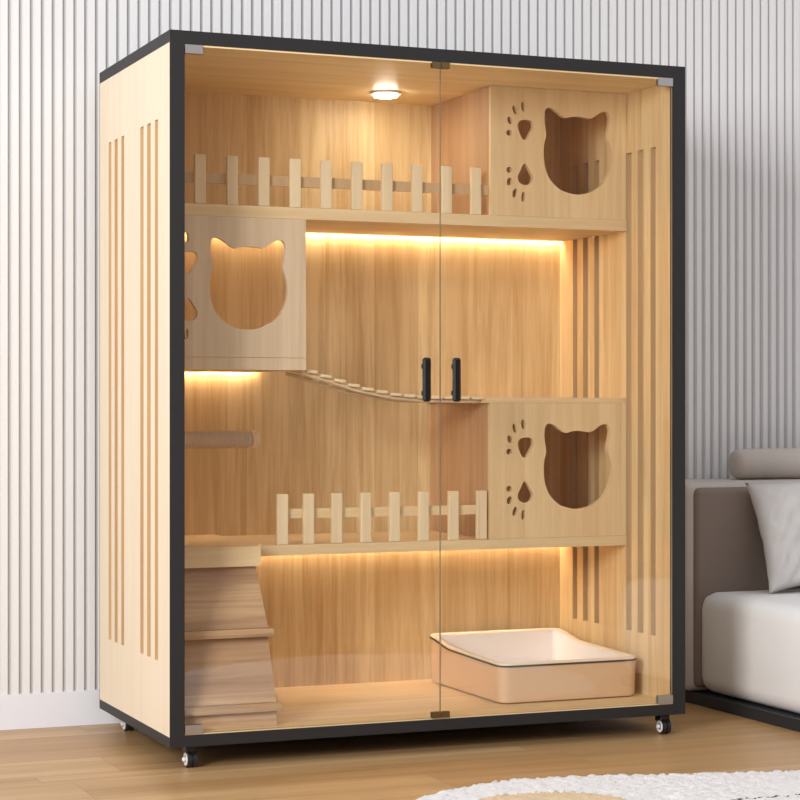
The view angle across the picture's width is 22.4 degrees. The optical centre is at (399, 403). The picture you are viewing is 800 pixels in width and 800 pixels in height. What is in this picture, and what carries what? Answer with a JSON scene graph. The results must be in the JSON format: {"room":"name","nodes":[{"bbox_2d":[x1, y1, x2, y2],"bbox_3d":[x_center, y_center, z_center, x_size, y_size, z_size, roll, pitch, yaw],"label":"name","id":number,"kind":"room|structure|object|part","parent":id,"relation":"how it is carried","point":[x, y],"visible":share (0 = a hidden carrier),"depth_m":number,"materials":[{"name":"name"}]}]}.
{"room":"living room","nodes":[
{"label":"living room","id":0,"kind":"room"},
{"bbox_2d":[0,0,799,694],"bbox_3d":[0.295,-0.528,6.366,7.800,2.900,0.120,0,0,-22],"label":"wall","id":1,"kind":"structure","parent":0,"point":[740,59],"depth_m":5.99,"materials":[{"name":"white paint"}]},
{"bbox_2d":[0,689,121,729],"bbox_3d":[0.317,0.872,6.314,7.800,0.100,0.011,0,0,-22],"label":"baseboard","id":2,"kind":"structure","parent":1,"relation":"attached to","point":[65,708],"depth_m":5.77,"materials":[{"name":"white paint"}]},
{"bbox_2d":[0,702,799,799],"bbox_3d":[1.439,0.947,3.587,7.800,0.050,6.130,0,0,-22],"label":"floor","id":3,"kind":"structure","parent":0,"point":[99,761],"depth_m":5.26,"materials":[{"name":"brown wood"}]},
{"bbox_2d":[99,29,684,767],"bbox_3d":[-0.024,-0.008,5.672,1.481,1.860,0.751,0,0,-22],"label":"tall cabinet","id":4,"kind":"object","parent":3,"relation":"on","point":[391,338],"visible":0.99,"depth_m":5.78,"materials":[{"name":"beige wood"}]},
{"bbox_3d":[-0.700,-0.035,5.408,0.031,1.743,0.718,0,0,-22],"label":"panel","id":5,"kind":"part","parent":4,"relation":"part of","materials":[{"name":"brown wood"}]},
{"bbox_3d":[-0.579,0.100,5.607,0.343,0.050,0.050,0,0,-22],"label":"scratching post","id":6,"kind":"part","parent":4,"relation":"part of","materials":[{"name":"wood"}]},
{"bbox_3d":[-0.457,-0.314,5.427,0.430,0.376,0.015,0,0,-22],"label":"panel","id":7,"kind":"part","parent":4,"relation":"part of","materials":[{"name":"brown wood"}]},
{"bbox_3d":[-0.218,-0.037,5.221,0.700,1.731,0.005,0,0,-22],"label":"glass door","id":8,"kind":"part","parent":4,"relation":"part of","materials":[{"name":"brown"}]},
{"bbox_3d":[-0.163,-0.035,6.009,1.419,1.743,0.014,0,0,-22],"label":"panel","id":9,"kind":"part","parent":4,"relation":"part of","materials":[{"name":"brown wood"}]},
{"bbox_2d":[370,90,400,98],"bbox_3d":[-0.042,-0.892,5.844,0.090,0.016,0.090,0,0,-22],"label":"ceiling light","id":10,"kind":"object","parent":4,"relation":"on","point":[382,94],"depth_m":5.82,"materials":[{"name":"beige"}]},
{"bbox_2d":[185,203,626,241],"bbox_3d":[-0.079,-0.517,5.805,1.419,0.031,0.427,0,0,-22],"label":"shelf","id":11,"kind":"object","parent":4,"relation":"attached to","point":[324,223],"depth_m":5.75,"materials":[{"name":"brown wood"}]},
{"bbox_3d":[-0.026,-0.903,5.677,1.419,0.007,0.704,0,0,-22],"label":"panel","id":12,"kind":"part","parent":4,"relation":"part of","materials":[{"name":"brown wood"}]},
{"bbox_2d":[225,531,626,555],"bbox_3d":[0.062,0.396,5.863,1.114,0.028,0.427,0,0,-22],"label":"shelf","id":13,"kind":"object","parent":4,"relation":"attached to","point":[322,542],"depth_m":5.71,"materials":[{"name":"brown wood"}]},
{"bbox_3d":[0.067,-0.064,5.320,0.023,0.116,0.030,0,0,-22],"label":"door handle","id":14,"kind":"part","parent":4,"relation":"part of","materials":[{"name":"black"}]},
{"bbox_3d":[-0.026,0.833,5.677,1.419,0.006,0.704,0,0,-22],"label":"panel","id":15,"kind":"part","parent":4,"relation":"part of","materials":[{"name":"brown wood"}]},
{"bbox_3d":[0.147,-0.064,5.352,0.023,0.116,0.030,0,0,-22],"label":"door handle","id":16,"kind":"part","parent":4,"relation":"part of","materials":[{"name":"black"}]},
{"bbox_3d":[0.177,0.190,5.919,0.015,0.384,0.411,0,0,-22],"label":"panel","id":17,"kind":"part","parent":4,"relation":"part of","materials":[{"name":"brown wood"}]},
{"bbox_2d":[429,628,636,703],"bbox_3d":[0.380,0.757,5.894,0.442,0.144,0.522,0,0,-22],"label":"box","id":18,"kind":"object","parent":4,"relation":"on","point":[512,666],"visible":0.99,"depth_m":5.73,"materials":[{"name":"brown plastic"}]},
{"bbox_3d":[0.431,-0.037,5.488,0.700,1.731,0.005,0,0,-22],"label":"glass door","id":19,"kind":"part","parent":4,"relation":"part of","materials":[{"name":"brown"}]},
{"bbox_3d":[0.453,0.190,5.802,0.436,0.384,0.015,0,0,-22],"label":"panel","id":20,"kind":"part","parent":4,"relation":"part of","materials":[{"name":"brown wood"}]},
{"bbox_3d":[0.454,-0.717,5.802,0.433,0.366,0.015,0,0,-22],"label":"panel","id":21,"kind":"part","parent":4,"relation":"part of","materials":[{"name":"brown wood"}]},
{"bbox_3d":[0.641,-0.035,5.960,0.031,1.743,0.718,0,0,-22],"label":"panel","id":22,"kind":"part","parent":4,"relation":"part of","materials":[{"name":"brown wood"}]},
{"bbox_2d":[416,770,799,799],"bbox_3d":[0.805,0.909,4.334,1.474,0.025,1.392,0,0,-22],"label":"rug","id":23,"kind":"object","parent":3,"relation":"on","point":[777,784],"visible":1,"depth_m":4.74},
{"bbox_2d":[685,478,799,731],"bbox_3d":[2.112,0.582,6.064,2.170,0.680,1.798,0,0,-22],"label":"sofa","id":24,"kind":"object","parent":3,"relation":"on","point":[742,640],"visible":0.75,"depth_m":6.17,"materials":[{"name":"white fabric"}]},
{"bbox_3d":[2.184,0.732,5.941,2.130,0.309,1.515,0,0,-22],"label":"seat","id":25,"kind":"part","parent":24,"relation":"part of","materials":[{"name":"fabric"}]},
{"bbox_2d":[728,448,799,478],"bbox_3d":[1.770,0.193,6.757,1.525,0.099,0.099,0,0,-22],"label":"bolster cushion","id":26,"kind":"object","parent":24,"relation":"on","point":[762,463],"visible":1,"depth_m":6.47,"materials":[{"name":"fabric"}]},
{"bbox_2d":[745,483,799,593],"bbox_3d":[1.277,0.393,6.240,0.400,0.365,0.204,0,0,-22],"label":"throw pillow","id":27,"kind":"object","parent":24,"relation":"on","point":[776,506],"visible":1,"depth_m":6.17,"materials":[{"name":"fabric"}]}
]}

